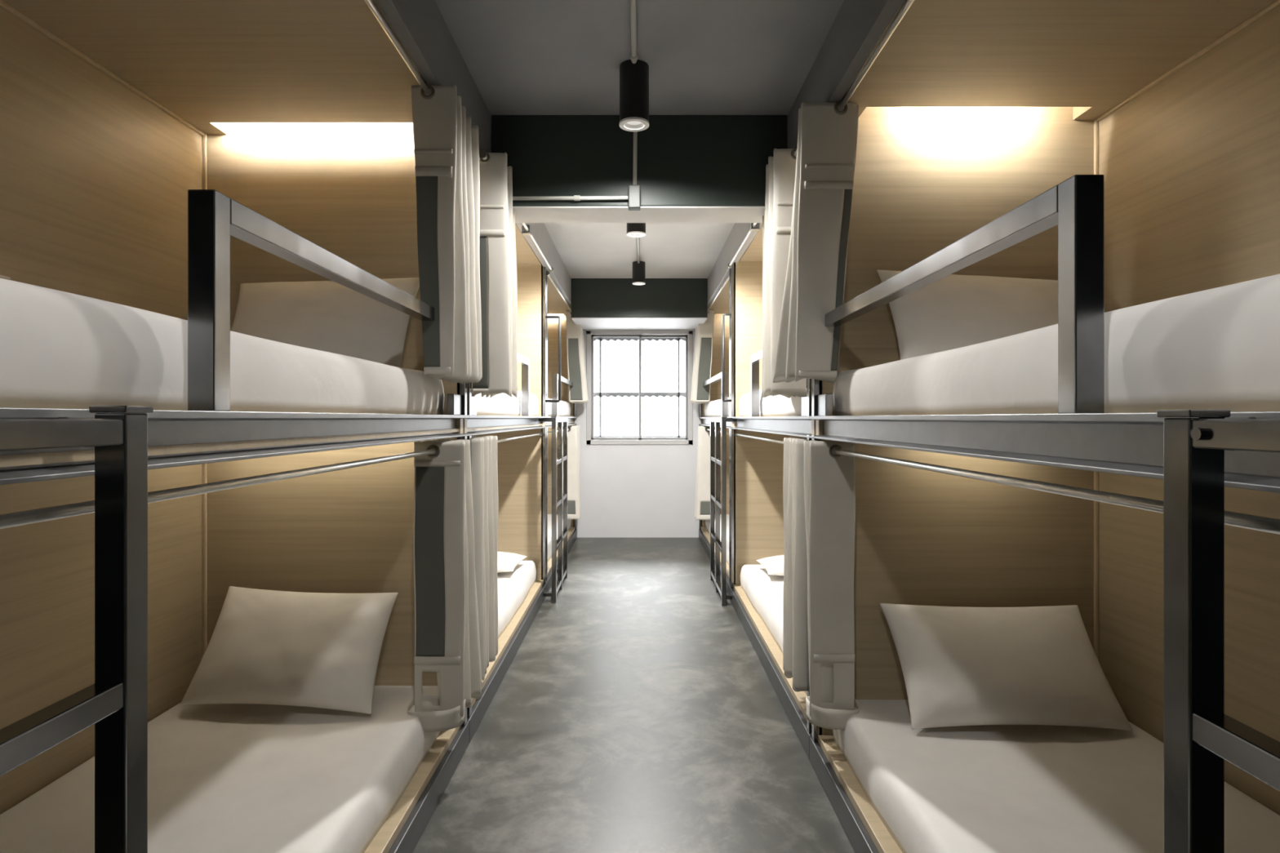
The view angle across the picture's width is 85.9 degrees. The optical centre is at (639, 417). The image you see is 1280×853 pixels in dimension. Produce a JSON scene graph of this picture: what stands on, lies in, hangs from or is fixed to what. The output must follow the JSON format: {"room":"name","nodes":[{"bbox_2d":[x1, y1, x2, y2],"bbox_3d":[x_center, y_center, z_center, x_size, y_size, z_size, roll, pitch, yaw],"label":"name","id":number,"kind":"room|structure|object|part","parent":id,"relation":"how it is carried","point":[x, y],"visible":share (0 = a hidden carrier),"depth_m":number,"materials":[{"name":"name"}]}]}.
{"room":"dormitory","nodes":[
{"label":"dormitory","id":0,"kind":"room"},
{"bbox_2d":[412,537,855,852],"bbox_3d":[0.000,1.240,2.770,3.400,0.100,8.540,0,0,0],"label":"floor","id":1,"kind":"structure","parent":0,"point":[637,711],"depth_m":2.55,"materials":[{"name":"concrete"}]},
{"bbox_2d":[0,0,469,852],"bbox_3d":[-1.103,0.040,0.835,0.966,2.300,3.350,0,0,0],"label":"bunk bed","id":2,"kind":"object","parent":1,"relation":"on","point":[162,157],"visible":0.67,"depth_m":1.98,"materials":[{"name":"brown wood"}]},
{"bbox_2d":[0,405,153,852],"bbox_3d":[-0.597,0.589,0.584,0.107,1.203,0.372,0,0,0],"label":"ladder","id":3,"kind":"object","parent":2,"relation":"attached to","point":[117,703],"visible":0.96,"depth_m":0.73,"materials":[{"name":"metal"}]},
{"bbox_3d":[-0.562,0.593,0.747,0.034,1.195,0.034,0,0,0],"label":"post","id":4,"kind":"part","parent":3,"relation":"part of","materials":[{"name":"metal"}]},
{"bbox_3d":[-1.571,-0.003,1.410,0.030,2.215,2.100,0,0,0],"label":"panel","id":5,"kind":"part","parent":2,"relation":"part of","materials":[{"name":"brown wood"}]},
{"bbox_3d":[-0.640,-0.172,1.024,0.040,0.325,0.040,0,0,0],"label":"guard post","id":6,"kind":"part","parent":2,"relation":"part of","materials":[{"name":"paint"}]},
{"bbox_3d":[-0.658,0.107,1.410,0.015,0.015,2.092,0,0,0],"label":"curtain rod","id":7,"kind":"part","parent":2,"relation":"part of","materials":[{"name":"metal"}]},
{"bbox_2d":[0,685,440,852],"bbox_3d":[-1.107,1.009,1.410,0.871,0.137,2.076,0,0,0],"label":"mattress","id":8,"kind":"object","parent":2,"relation":"on","point":[223,778],"visible":0.7,"depth_m":1.80,"materials":[{"name":"white fabric"}]},
{"bbox_2d":[180,586,398,714],"bbox_3d":[-1.147,0.758,2.276,0.618,0.338,0.259,0,0,0],"label":"pillow","id":9,"kind":"object","parent":8,"relation":"on","point":[315,650],"visible":1,"depth_m":2.22,"materials":[{"name":"fabric"}]},
{"bbox_2d":[0,278,444,414],"bbox_3d":[-1.109,-0.084,1.410,0.865,0.148,2.076,0,0,0],"label":"mattress","id":10,"kind":"object","parent":2,"relation":"on","point":[60,349],"visible":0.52,"depth_m":0.96,"materials":[{"name":"white fabric"}]},
{"bbox_2d":[0,271,11,279],"bbox_3d":[-0.926,-0.167,0.669,0.348,0.019,0.338,0,0,0],"label":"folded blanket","id":11,"kind":"object","parent":10,"relation":"on","point":[1,276],"visible":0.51,"depth_m":0.82,"materials":[{"name":"fabric"}]},
{"bbox_2d":[231,277,419,367],"bbox_3d":[-1.075,-0.302,2.285,0.638,0.378,0.240,0,0,0],"label":"pillow","id":12,"kind":"object","parent":10,"relation":"on","point":[327,316],"visible":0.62,"depth_m":2.23,"materials":[{"name":"fabric"}]},
{"bbox_3d":[-0.640,-0.314,1.752,0.040,0.040,1.416,0,0,0],"label":"guard rail","id":13,"kind":"part","parent":2,"relation":"part of","materials":[{"name":"paint"}]},
{"bbox_3d":[-1.098,-0.003,2.480,0.916,2.215,0.040,0,0,0],"label":"panel","id":14,"kind":"part","parent":2,"relation":"part of","materials":[{"name":"brown wood"}]},
{"bbox_3d":[-0.640,-0.985,1.410,0.015,0.015,2.092,0,0,0],"label":"curtain rod","id":15,"kind":"part","parent":2,"relation":"part of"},
{"bbox_2d":[406,439,482,732],"bbox_3d":[-0.643,0.535,2.294,0.205,0.922,0.252,0,0,0],"label":"curtain","id":16,"kind":"object","parent":2,"relation":"hanging from","point":[447,639],"visible":0.98,"depth_m":2.20,"materials":[{"name":"fabric"}]},
{"bbox_2d":[411,84,482,383],"bbox_3d":[-0.621,-0.565,2.245,0.176,0.893,0.347,0,0,0],"label":"curtain","id":17,"kind":"object","parent":2,"relation":"hanging from","point":[446,144],"visible":1,"depth_m":2.09,"materials":[{"name":"fabric"}]},
{"bbox_3d":[-0.639,-0.510,2.476,0.030,1.005,0.032,0,0,0],"label":"post","id":18,"kind":"part","parent":2,"relation":"part of","materials":[{"name":"paint"}]},
{"bbox_3d":[-0.639,0.615,2.476,0.030,1.110,0.032,0,0,0],"label":"post","id":19,"kind":"part","parent":2,"relation":"part of","materials":[{"name":"paint"}]},
{"bbox_2d":[462,149,553,742],"bbox_3d":[-1.078,0.040,3.568,1.016,2.300,2.114,0,0,0],"label":"bunk bed","id":20,"kind":"object","parent":1,"relation":"on","point":[521,440],"visible":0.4,"depth_m":4.58,"materials":[{"name":"brown wood"}]},
{"bbox_3d":[-1.098,-0.003,2.540,0.916,2.215,0.040,0,0,0],"label":"panel","id":21,"kind":"part","parent":20,"relation":"part of","materials":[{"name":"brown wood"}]},
{"bbox_3d":[-0.639,-0.510,2.544,0.030,1.005,0.032,0,0,0],"label":"post","id":22,"kind":"part","parent":20,"relation":"part of","materials":[{"name":"paint"}]},
{"bbox_3d":[-0.639,0.615,2.544,0.030,1.110,0.032,0,0,0],"label":"post","id":23,"kind":"part","parent":20,"relation":"part of","materials":[{"name":"paint"}]},
{"bbox_2d":[479,149,486,158],"bbox_3d":[-0.586,-0.985,2.566,0.032,0.032,0.010,0,0,0],"label":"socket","id":24,"kind":"object","parent":20,"relation":"attached to","point":[482,153],"depth_m":2.56,"materials":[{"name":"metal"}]},
{"bbox_2d":[471,435,497,680],"bbox_3d":[-0.655,0.531,2.730,0.152,0.915,0.332,0,0,0],"label":"curtain","id":25,"kind":"object","parent":20,"relation":"hanging from","point":[484,449],"visible":0.55,"depth_m":2.71,"materials":[{"name":"fabric"}]},
{"bbox_2d":[471,152,517,397],"bbox_3d":[-0.573,-0.545,2.750,0.161,0.926,0.297,0,0,0],"label":"curtain","id":26,"kind":"object","parent":20,"relation":"hanging from","point":[497,249],"visible":0.85,"depth_m":2.61,"materials":[{"name":"fabric"}]},
{"bbox_2d":[472,391,538,416],"bbox_3d":[-1.102,-0.084,3.567,0.880,0.147,1.991,0,0,0],"label":"mattress","id":27,"kind":"object","parent":20,"relation":"on","point":[501,404],"visible":0.14,"depth_m":3.37,"materials":[{"name":"white fabric"}]},
{"bbox_3d":[-1.098,-0.003,4.595,0.916,2.215,0.040,0,0,0],"label":"panel","id":28,"kind":"part","parent":20,"relation":"part of","materials":[{"name":"brown wood"}]},
{"bbox_2d":[497,560,536,639],"bbox_3d":[-1.107,1.009,3.567,0.871,0.137,1.991,0,0,0],"label":"mattress","id":29,"kind":"object","parent":20,"relation":"on","point":[513,587],"visible":0.16,"depth_m":3.89,"materials":[{"name":"white fabric"}]},
{"bbox_2d":[497,551,526,572],"bbox_3d":[-1.016,0.875,4.226,0.613,0.096,0.404,0,0,0],"label":"pillow","id":30,"kind":"object","parent":29,"relation":"on","point":[506,562],"visible":0.27,"depth_m":4.15,"materials":[{"name":"fabric"}]},
{"bbox_3d":[-0.586,-0.985,3.567,0.015,0.015,2.007,0,0,0],"label":"curtain rod","id":31,"kind":"part","parent":20,"relation":"part of","materials":[{"name":"metal"}]},
{"bbox_3d":[-0.658,0.107,3.567,0.015,0.015,2.007,0,0,0],"label":"curtain rod","id":32,"kind":"part","parent":20,"relation":"part of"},
{"bbox_3d":[-0.640,-0.314,3.205,0.040,0.040,1.290,0,0,0],"label":"guard rail","id":33,"kind":"part","parent":20,"relation":"part of","materials":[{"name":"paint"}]},
{"bbox_3d":[-0.640,-0.172,3.870,0.040,0.325,0.040,0,0,0],"label":"guard post","id":34,"kind":"part","parent":20,"relation":"part of","materials":[{"name":"paint"}]},
{"bbox_3d":[-0.639,-0.510,4.591,0.030,1.005,0.032,0,0,0],"label":"post","id":35,"kind":"part","parent":20,"relation":"part of","materials":[{"name":"paint"}]},
{"bbox_3d":[-0.639,0.615,4.591,0.030,1.110,0.032,0,0,0],"label":"post","id":36,"kind":"part","parent":20,"relation":"part of","materials":[{"name":"paint"}]},
{"bbox_2d":[543,268,577,591],"bbox_3d":[-1.055,0.040,5.711,1.062,2.300,2.250,0,0,0],"label":"bunk bed","id":37,"kind":"object","parent":1,"relation":"on","point":[557,382],"visible":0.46,"depth_m":6.35,"materials":[{"name":"brown wood"}]},
{"bbox_3d":[-0.639,-0.510,4.659,0.030,1.005,0.032,0,0,0],"label":"post","id":38,"kind":"part","parent":37,"relation":"part of","materials":[{"name":"paint"}]},
{"bbox_3d":[-0.639,0.615,4.659,0.030,1.110,0.032,0,0,0],"label":"post","id":39,"kind":"part","parent":37,"relation":"part of","materials":[{"name":"paint"}]},
{"bbox_2d":[537,416,567,603],"bbox_3d":[-0.592,0.590,4.771,0.117,1.200,0.707,0,0,0],"label":"ladder","id":40,"kind":"object","parent":37,"relation":"attached to","point":[557,544],"visible":0.95,"depth_m":4.75,"materials":[{"name":"metal"}]},
{"bbox_3d":[-0.549,0.594,4.434,0.029,1.192,0.029,0,0,0],"label":"post","id":41,"kind":"part","parent":40,"relation":"part of","materials":[{"name":"metal"}]},
{"bbox_3d":[-0.549,0.594,4.769,0.029,1.192,0.029,0,0,0],"label":"post","id":42,"kind":"part","parent":40,"relation":"part of","materials":[{"name":"metal"}]},
{"bbox_3d":[-0.549,0.594,5.111,0.029,1.192,0.029,0,0,0],"label":"post","id":43,"kind":"part","parent":40,"relation":"part of","materials":[{"name":"metal"}]},
{"bbox_3d":[-0.578,-0.393,4.595,0.108,0.577,0.017,0,0,0],"label":"grab handle","id":44,"kind":"part","parent":37,"relation":"part of","materials":[{"name":"black metal"}]},
{"bbox_3d":[-0.640,-0.172,5.220,0.040,0.325,0.040,0,0,0],"label":"guard post","id":45,"kind":"part","parent":37,"relation":"part of","materials":[{"name":"paint"}]},
{"bbox_2d":[547,398,571,417],"bbox_3d":[-1.101,-0.084,5.737,0.881,0.148,2.101,0,0,0],"label":"mattress","id":46,"kind":"object","parent":37,"relation":"on","point":[563,407],"visible":0.16,"depth_m":5.94,"materials":[{"name":"white fabric"}]},
{"bbox_2d":[547,514,571,560],"bbox_3d":[-1.107,1.009,5.737,0.871,0.136,2.101,0,0,0],"label":"mattress","id":47,"kind":"object","parent":37,"relation":"on","point":[549,516],"visible":0.08,"depth_m":5.78,"materials":[{"name":"white fabric"}]},
{"bbox_3d":[-0.627,-0.985,5.737,0.015,0.015,2.117,0,0,0],"label":"curtain rod","id":48,"kind":"part","parent":37,"relation":"part of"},
{"bbox_3d":[-1.098,-0.003,6.815,0.916,2.215,0.030,0,0,0],"label":"panel","id":49,"kind":"part","parent":37,"relation":"part of","materials":[{"name":"brown wood"}]},
{"bbox_3d":[-0.640,-0.314,6.020,0.040,0.040,1.560,0,0,0],"label":"guard rail","id":50,"kind":"part","parent":37,"relation":"part of","materials":[{"name":"paint"}]},
{"bbox_2d":[562,425,581,519],"bbox_3d":[-0.641,0.514,6.524,0.179,0.879,0.304,0,0,0],"label":"curtain","id":51,"kind":"object","parent":37,"relation":"hanging from","point":[573,433],"visible":0.72,"depth_m":6.38,"materials":[{"name":"fabric"}]},
{"bbox_3d":[-0.639,-0.510,6.816,0.030,1.005,0.032,0,0,0],"label":"post","id":52,"kind":"part","parent":37,"relation":"part of","materials":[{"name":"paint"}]},
{"bbox_3d":[-0.639,0.615,6.816,0.030,1.110,0.032,0,0,0],"label":"post","id":53,"kind":"part","parent":37,"relation":"part of","materials":[{"name":"paint"}]},
{"bbox_2d":[565,310,588,404],"bbox_3d":[-0.594,-0.573,6.585,0.207,0.873,0.292,0,0,0],"label":"curtain","id":54,"kind":"object","parent":37,"relation":"hanging from","point":[576,373],"visible":0.83,"depth_m":6.45,"materials":[{"name":"fabric"}]},
{"bbox_2d":[698,267,733,594],"bbox_3d":[1.062,0.040,5.649,1.049,2.300,2.374,0,0,0],"label":"bunk bed","id":55,"kind":"object","parent":1,"relation":"on","point":[719,382],"visible":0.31,"depth_m":6.30,"materials":[{"name":"brown wood"}]},
{"bbox_3d":[0.609,-0.508,6.816,0.030,1.009,0.032,0,0,0],"label":"post","id":56,"kind":"part","parent":55,"relation":"part of","materials":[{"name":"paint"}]},
{"bbox_2d":[693,426,710,520],"bbox_3d":[0.607,0.515,6.485,0.180,0.877,0.312,0,0,0],"label":"curtain","id":57,"kind":"object","parent":55,"relation":"hanging from","point":[702,501],"visible":0.78,"depth_m":6.34,"materials":[{"name":"fabric"}]},
{"bbox_2d":[690,309,714,404],"bbox_3d":[0.599,-0.573,6.534,0.214,0.873,0.287,0,0,0],"label":"curtain","id":58,"kind":"object","parent":55,"relation":"hanging from","point":[704,335],"visible":0.84,"depth_m":6.40,"materials":[{"name":"fabric"}]},
{"bbox_3d":[0.610,-0.310,5.870,0.040,0.040,1.860,0,0,0],"label":"guard rail","id":59,"kind":"part","parent":55,"relation":"part of","materials":[{"name":"paint"}]},
{"bbox_3d":[1.083,-0.003,6.815,0.946,2.215,0.030,0,0,0],"label":"panel","id":60,"kind":"part","parent":55,"relation":"part of","materials":[{"name":"brown wood"}]},
{"bbox_2d":[703,397,728,417],"bbox_3d":[1.086,-0.082,5.675,0.911,0.152,2.226,0,0,0],"label":"mattress","id":61,"kind":"object","parent":55,"relation":"on","point":[712,408],"visible":0.13,"depth_m":5.90,"materials":[{"name":"white fabric"}]},
{"bbox_2d":[705,514,728,564],"bbox_3d":[1.091,1.009,5.675,0.902,0.136,2.226,0,0,0],"label":"mattress","id":62,"kind":"object","parent":55,"relation":"on","point":[707,522],"visible":0.07,"depth_m":5.95,"materials":[{"name":"white fabric"}]},
{"bbox_3d":[0.627,-0.985,5.675,0.015,0.015,2.242,0,0,0],"label":"curtain rod","id":63,"kind":"part","parent":55,"relation":"part of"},
{"bbox_2d":[710,417,737,605],"bbox_3d":[0.570,0.592,4.704,0.101,1.196,0.711,0,0,0],"label":"ladder","id":64,"kind":"object","parent":55,"relation":"attached to","point":[720,546],"visible":0.98,"depth_m":4.69,"materials":[{"name":"metal"}]},
{"bbox_3d":[0.535,0.596,5.045,0.029,1.188,0.029,0,0,0],"label":"post","id":65,"kind":"part","parent":64,"relation":"part of","materials":[{"name":"metal"}]},
{"bbox_3d":[0.535,0.596,4.705,0.029,1.188,0.029,0,0,0],"label":"post","id":66,"kind":"part","parent":64,"relation":"part of","materials":[{"name":"metal"}]},
{"bbox_3d":[0.535,0.596,4.364,0.029,1.188,0.029,0,0,0],"label":"post","id":67,"kind":"part","parent":64,"relation":"part of","materials":[{"name":"metal"}]},
{"bbox_3d":[0.610,-0.168,4.920,0.040,0.325,0.040,0,0,0],"label":"guard post","id":68,"kind":"part","parent":55,"relation":"part of","materials":[{"name":"paint"}]},
{"bbox_3d":[0.570,-0.393,4.470,0.065,0.577,0.017,0,0,0],"label":"grab handle","id":69,"kind":"part","parent":55,"relation":"part of","materials":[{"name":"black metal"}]},
{"bbox_3d":[0.609,-0.508,4.534,0.030,1.009,0.032,0,0,0],"label":"post","id":70,"kind":"part","parent":55,"relation":"part of","materials":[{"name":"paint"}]},
{"bbox_3d":[0.609,0.615,4.534,0.030,1.110,0.032,0,0,0],"label":"post","id":71,"kind":"part","parent":55,"relation":"part of","materials":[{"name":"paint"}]},
{"bbox_2d":[727,150,815,759],"bbox_3d":[1.078,0.040,3.446,1.016,2.300,2.109,0,0,0],"label":"bunk bed","id":72,"kind":"object","parent":1,"relation":"on","point":[757,442],"visible":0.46,"depth_m":4.45,"materials":[{"name":"brown wood"}]},
{"bbox_3d":[0.609,-0.508,4.466,0.030,1.009,0.032,0,0,0],"label":"post","id":73,"kind":"part","parent":72,"relation":"part of","materials":[{"name":"paint"}]},
{"bbox_3d":[0.609,0.615,4.466,0.030,1.110,0.032,0,0,0],"label":"post","id":74,"kind":"part","parent":72,"relation":"part of","materials":[{"name":"paint"}]},
{"bbox_3d":[0.610,-0.168,3.630,0.040,0.325,0.040,0,0,0],"label":"guard post","id":75,"kind":"part","parent":72,"relation":"part of","materials":[{"name":"paint"}]},
{"bbox_3d":[0.610,-0.310,3.025,0.040,0.040,1.170,0,0,0],"label":"guard rail","id":76,"kind":"part","parent":72,"relation":"part of","materials":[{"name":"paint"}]},
{"bbox_3d":[0.628,0.107,3.445,0.015,0.015,2.002,0,0,0],"label":"curtain rod","id":77,"kind":"part","parent":72,"relation":"part of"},
{"bbox_3d":[0.586,-0.985,3.445,0.015,0.015,2.002,0,0,0],"label":"curtain rod","id":78,"kind":"part","parent":72,"relation":"part of","materials":[{"name":"metal"}]},
{"bbox_3d":[1.083,-0.003,4.470,0.946,2.215,0.040,0,0,0],"label":"panel","id":79,"kind":"part","parent":72,"relation":"part of","materials":[{"name":"brown wood"}]},
{"bbox_2d":[738,389,807,417],"bbox_3d":[1.087,-0.082,3.445,0.911,0.151,1.986,0,0,0],"label":"mattress","id":80,"kind":"object","parent":72,"relation":"on","point":[779,405],"visible":0.11,"depth_m":3.28,"materials":[{"name":"white fabric"}]},
{"bbox_2d":[740,564,807,695],"bbox_3d":[1.091,1.009,3.445,0.901,0.137,1.986,0,0,0],"label":"mattress","id":81,"kind":"object","parent":72,"relation":"on","point":[764,591],"visible":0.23,"depth_m":3.77,"materials":[{"name":"white fabric"}]},
{"bbox_2d":[756,555,784,575],"bbox_3d":[1.020,0.875,4.117,0.604,0.097,0.385,0,0,0],"label":"pillow","id":82,"kind":"object","parent":81,"relation":"on","point":[774,566],"visible":0.27,"depth_m":4.05,"materials":[{"name":"fabric"}]},
{"bbox_2d":[761,147,807,398],"bbox_3d":[0.574,-0.544,2.729,0.166,0.927,0.340,0,0,0],"label":"curtain","id":83,"kind":"object","parent":72,"relation":"hanging from","point":[780,169],"visible":0.51,"depth_m":2.57,"materials":[{"name":"fabric"}]},
{"bbox_2d":[782,437,807,692],"bbox_3d":[0.621,0.532,2.590,0.148,0.912,0.269,0,0,2],"label":"curtain","id":84,"kind":"object","parent":72,"relation":"hanging from","point":[795,561],"visible":0.51,"depth_m":2.47,"materials":[{"name":"fabric"}]},
{"bbox_3d":[0.609,-0.508,2.424,0.030,1.009,0.032,0,0,0],"label":"post","id":85,"kind":"part","parent":72,"relation":"part of","materials":[{"name":"paint"}]},
{"bbox_3d":[0.609,0.615,2.424,0.030,1.110,0.032,0,0,0],"label":"post","id":86,"kind":"part","parent":72,"relation":"part of","materials":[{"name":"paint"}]},
{"bbox_3d":[1.083,-0.003,2.420,0.946,2.215,0.040,0,0,0],"label":"panel","id":87,"kind":"part","parent":72,"relation":"part of","materials":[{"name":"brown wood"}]},
{"bbox_2d":[808,0,1279,852],"bbox_3d":[1.088,0.040,0.745,0.996,2.300,3.290,0,0,0],"label":"bunk bed","id":88,"kind":"object","parent":1,"relation":"on","point":[1122,153],"visible":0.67,"depth_m":2.06,"materials":[{"name":"brown wood"}]},
{"bbox_2d":[773,101,858,383],"bbox_3d":[0.574,-0.560,2.254,0.260,0.891,0.143,0,0,0],"label":"curtain","id":89,"kind":"object","parent":88,"relation":"hanging from","point":[815,277],"visible":0.96,"depth_m":2.19,"materials":[{"name":"fabric"}]},
{"bbox_3d":[0.609,0.615,2.356,0.030,1.110,0.032,0,0,0],"label":"post","id":90,"kind":"part","parent":88,"relation":"part of","materials":[{"name":"paint"}]},
{"bbox_3d":[0.609,-0.508,2.356,0.030,1.009,0.032,0,0,0],"label":"post","id":91,"kind":"part","parent":88,"relation":"part of","materials":[{"name":"paint"}]},
{"bbox_2d":[804,440,859,730],"bbox_3d":[0.625,0.534,2.251,0.168,0.915,0.160,0,0,0],"label":"curtain","id":92,"kind":"object","parent":88,"relation":"hanging from","point":[829,485],"visible":0.99,"depth_m":2.20,"materials":[{"name":"fabric"}]},
{"bbox_3d":[0.640,-0.985,1.320,0.015,0.015,2.032,0,0,0],"label":"curtain rod","id":93,"kind":"part","parent":88,"relation":"part of","materials":[{"name":"metal"}]},
{"bbox_3d":[0.610,-0.310,1.655,0.040,0.040,1.369,0,0,0],"label":"guard rail","id":94,"kind":"part","parent":88,"relation":"part of","materials":[{"name":"paint"}]},
{"bbox_3d":[1.083,-0.003,2.360,0.946,2.215,0.040,0,0,0],"label":"panel","id":95,"kind":"part","parent":88,"relation":"part of","materials":[{"name":"brown wood"}]},
{"bbox_2d":[832,699,1279,852],"bbox_3d":[1.091,1.009,1.320,0.901,0.137,2.016,0,0,0],"label":"mattress","id":96,"kind":"object","parent":88,"relation":"on","point":[980,788],"visible":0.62,"depth_m":1.77,"materials":[{"name":"white fabric"}]},
{"bbox_2d":[879,603,1132,730],"bbox_3d":[1.131,0.771,2.158,0.668,0.313,0.256,0,0,0],"label":"pillow","id":97,"kind":"object","parent":96,"relation":"on","point":[961,665],"visible":1,"depth_m":2.09,"materials":[{"name":"fabric"}]},
{"bbox_2d":[832,274,1279,415],"bbox_3d":[1.095,-0.082,1.320,0.894,0.151,2.016,0,0,0],"label":"mattress","id":98,"kind":"object","parent":88,"relation":"on","point":[1218,348],"visible":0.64,"depth_m":0.91,"materials":[{"name":"white fabric"}]},
{"bbox_2d":[876,270,1057,359],"bbox_3d":[1.101,-0.306,2.163,0.628,0.371,0.241,0,0,0],"label":"pillow","id":99,"kind":"object","parent":98,"relation":"on","point":[953,311],"visible":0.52,"depth_m":2.12,"materials":[{"name":"fabric"}]},
{"bbox_3d":[0.628,0.107,1.320,0.015,0.015,2.032,0,0,0],"label":"curtain rod","id":100,"kind":"part","parent":88,"relation":"part of","materials":[{"name":"metal"}]},
{"bbox_3d":[0.610,-0.168,0.951,0.040,0.325,0.040,0,0,0],"label":"guard post","id":101,"kind":"part","parent":88,"relation":"part of","materials":[{"name":"paint"}]},
{"bbox_3d":[1.571,-0.003,1.320,0.030,2.215,2.040,0,0,0],"label":"panel","id":102,"kind":"part","parent":88,"relation":"part of","materials":[{"name":"brown wood"}]},
{"bbox_2d":[1156,409,1279,852],"bbox_3d":[0.570,0.591,0.511,0.100,1.198,0.367,0,0,0],"label":"ladder","id":103,"kind":"object","parent":88,"relation":"attached to","point":[1198,736],"visible":0.98,"depth_m":0.66,"materials":[{"name":"metal"}]},
{"bbox_3d":[0.541,0.595,0.672,0.034,1.190,0.034,0,0,0],"label":"post","id":104,"kind":"part","parent":103,"relation":"part of","materials":[{"name":"metal"}]},
{"bbox_2d":[574,329,701,537],"bbox_3d":[0.000,-0.110,6.940,3.400,2.600,0.200,0,0,0],"label":"wall","id":105,"kind":"structure","parent":0,"point":[627,491],"depth_m":6.84,"materials":[{"name":"white paint"}]},
{"bbox_2d":[515,222,571,309],"bbox_3d":[-0.620,-1.115,4.919,0.040,0.220,3.838,0,0,0],"label":"trim","id":106,"kind":"structure","parent":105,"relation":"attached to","point":[560,275],"depth_m":4.69,"materials":[{"name":"grey paint"}]},
{"bbox_2d":[571,317,706,329],"bbox_3d":[0.000,-0.877,6.440,1.194,0.006,0.792,0,0,0],"label":"trim","id":107,"kind":"structure","parent":105,"relation":"attached to","point":[587,323],"depth_m":6.38,"materials":[{"name":"white paint"}]},
{"bbox_2d":[571,278,707,317],"bbox_3d":[0.000,-1.052,6.439,1.196,0.345,0.798,0,0,0],"label":"beam","id":108,"kind":"structure","parent":105,"relation":"attached to","point":[590,297],"depth_m":6.04,"materials":[{"name":"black paint"}]},
{"bbox_2d":[583,329,695,444],"bbox_3d":[0.003,-0.320,6.899,1.115,1.170,0.167,0,0,0],"label":"window","id":109,"kind":"structure","parent":105,"relation":"in","point":[592,335],"depth_m":6.87,"materials":[{"name":"white metal"}]},
{"bbox_3d":[-0.230,-0.305,6.881,0.500,1.050,0.022,0,0,0],"label":"sash","id":110,"kind":"part","parent":109,"relation":"part of","materials":[{"name":"grey metal"}]},
{"bbox_3d":[0.240,-0.305,6.906,0.490,1.050,0.022,0,0,0],"label":"sash","id":111,"kind":"part","parent":109,"relation":"part of","materials":[{"name":"grey metal"}]},
{"bbox_2d":[434,0,844,278],"bbox_3d":[0.000,-1.285,2.720,3.400,0.120,8.240,0,0,0],"label":"ceiling","id":112,"kind":"structure","parent":0,"point":[522,57],"depth_m":2.38,"materials":[{"name":"grey paint"}]},
{"bbox_2d":[373,0,491,152],"bbox_3d":[-0.620,-1.115,0.800,0.040,0.220,4.400,0,0,0],"label":"trim","id":113,"kind":"structure","parent":112,"relation":"attached to","point":[420,26],"depth_m":2.03,"materials":[{"name":"grey paint"}]},
{"bbox_2d":[618,59,648,131],"bbox_3d":[-0.018,-1.122,2.400,0.105,0.204,0.105,0,0,0],"label":"ceiling lamp","id":114,"kind":"object","parent":112,"relation":"attached to","point":[633,77],"visible":1,"depth_m":2.36,"materials":[{"name":"black metal"}]},
{"bbox_2d":[630,0,637,185],"bbox_3d":[-0.018,-1.077,1.543,0.024,0.294,2.466,0,0,0],"label":"conduit","id":115,"kind":"object","parent":112,"relation":"attached to","point":[633,56],"visible":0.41,"depth_m":2.27,"materials":[{"name":"paint"}]},
{"bbox_2d":[626,222,645,237],"bbox_3d":[-0.018,-1.139,3.970,0.112,0.169,0.112,0,0,0],"label":"ceiling lamp","id":116,"kind":"object","parent":112,"relation":"attached to","point":[633,229],"visible":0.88,"depth_m":3.93,"materials":[{"name":"black metal"}]},
{"bbox_2d":[636,237,639,263],"bbox_3d":[-0.009,-1.213,4.697,0.019,0.018,1.335,0,0,0],"label":"conduit","id":117,"kind":"object","parent":112,"relation":"attached to","point":[637,238],"visible":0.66,"depth_m":4.94,"materials":[{"name":"paint"}]},
{"bbox_2d":[632,261,645,284],"bbox_3d":[-0.004,-1.139,5.420,0.104,0.169,0.104,0,0,0],"label":"ceiling lamp","id":118,"kind":"object","parent":112,"relation":"attached to","point":[638,269],"visible":0.98,"depth_m":5.38,"materials":[{"name":"black metal"}]},
{"bbox_2d":[491,115,786,206],"bbox_3d":[0.000,-1.040,2.890,1.196,0.369,0.220,0,0,0],"label":"ceiling beam","id":119,"kind":"structure","parent":112,"relation":"attached to","point":[682,160],"depth_m":2.78,"materials":[{"name":"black paint"}]},
{"bbox_2d":[512,195,628,200],"bbox_3d":[-0.321,-0.883,2.765,0.552,0.021,0.022,0,0,0],"label":"conduit","id":120,"kind":"object","parent":119,"relation":"attached to","point":[575,197],"visible":0.83,"depth_m":2.76,"materials":[{"name":"paint"}]},
{"bbox_2d":[628,185,639,210],"bbox_3d":[-0.020,-0.882,2.758,0.048,0.092,0.042,0,0,0],"label":"junction box","id":121,"kind":"object","parent":119,"relation":"attached to","point":[633,190],"visible":1,"depth_m":2.74,"materials":[{"name":"plastic"}]},
{"bbox_2d":[512,206,764,222],"bbox_3d":[0.000,-0.853,2.892,1.194,0.006,0.216,0,0,0],"label":"trim","id":122,"kind":"structure","parent":119,"relation":"attached to","point":[523,214],"depth_m":2.88,"materials":[{"name":"grey paint"}]},
{"bbox_2d":[707,222,762,308],"bbox_3d":[0.620,-1.115,4.919,0.040,0.220,3.838,0,0,0],"label":"trim","id":123,"kind":"structure","parent":112,"relation":"attached to","point":[719,273],"depth_m":4.67,"materials":[{"name":"grey paint"}]},
{"bbox_2d":[786,0,904,148],"bbox_3d":[0.620,-1.115,0.800,0.040,0.220,4.400,0,0,0],"label":"trim","id":124,"kind":"structure","parent":112,"relation":"attached to","point":[858,26],"depth_m":2.03,"materials":[{"name":"grey paint"}]}
]}

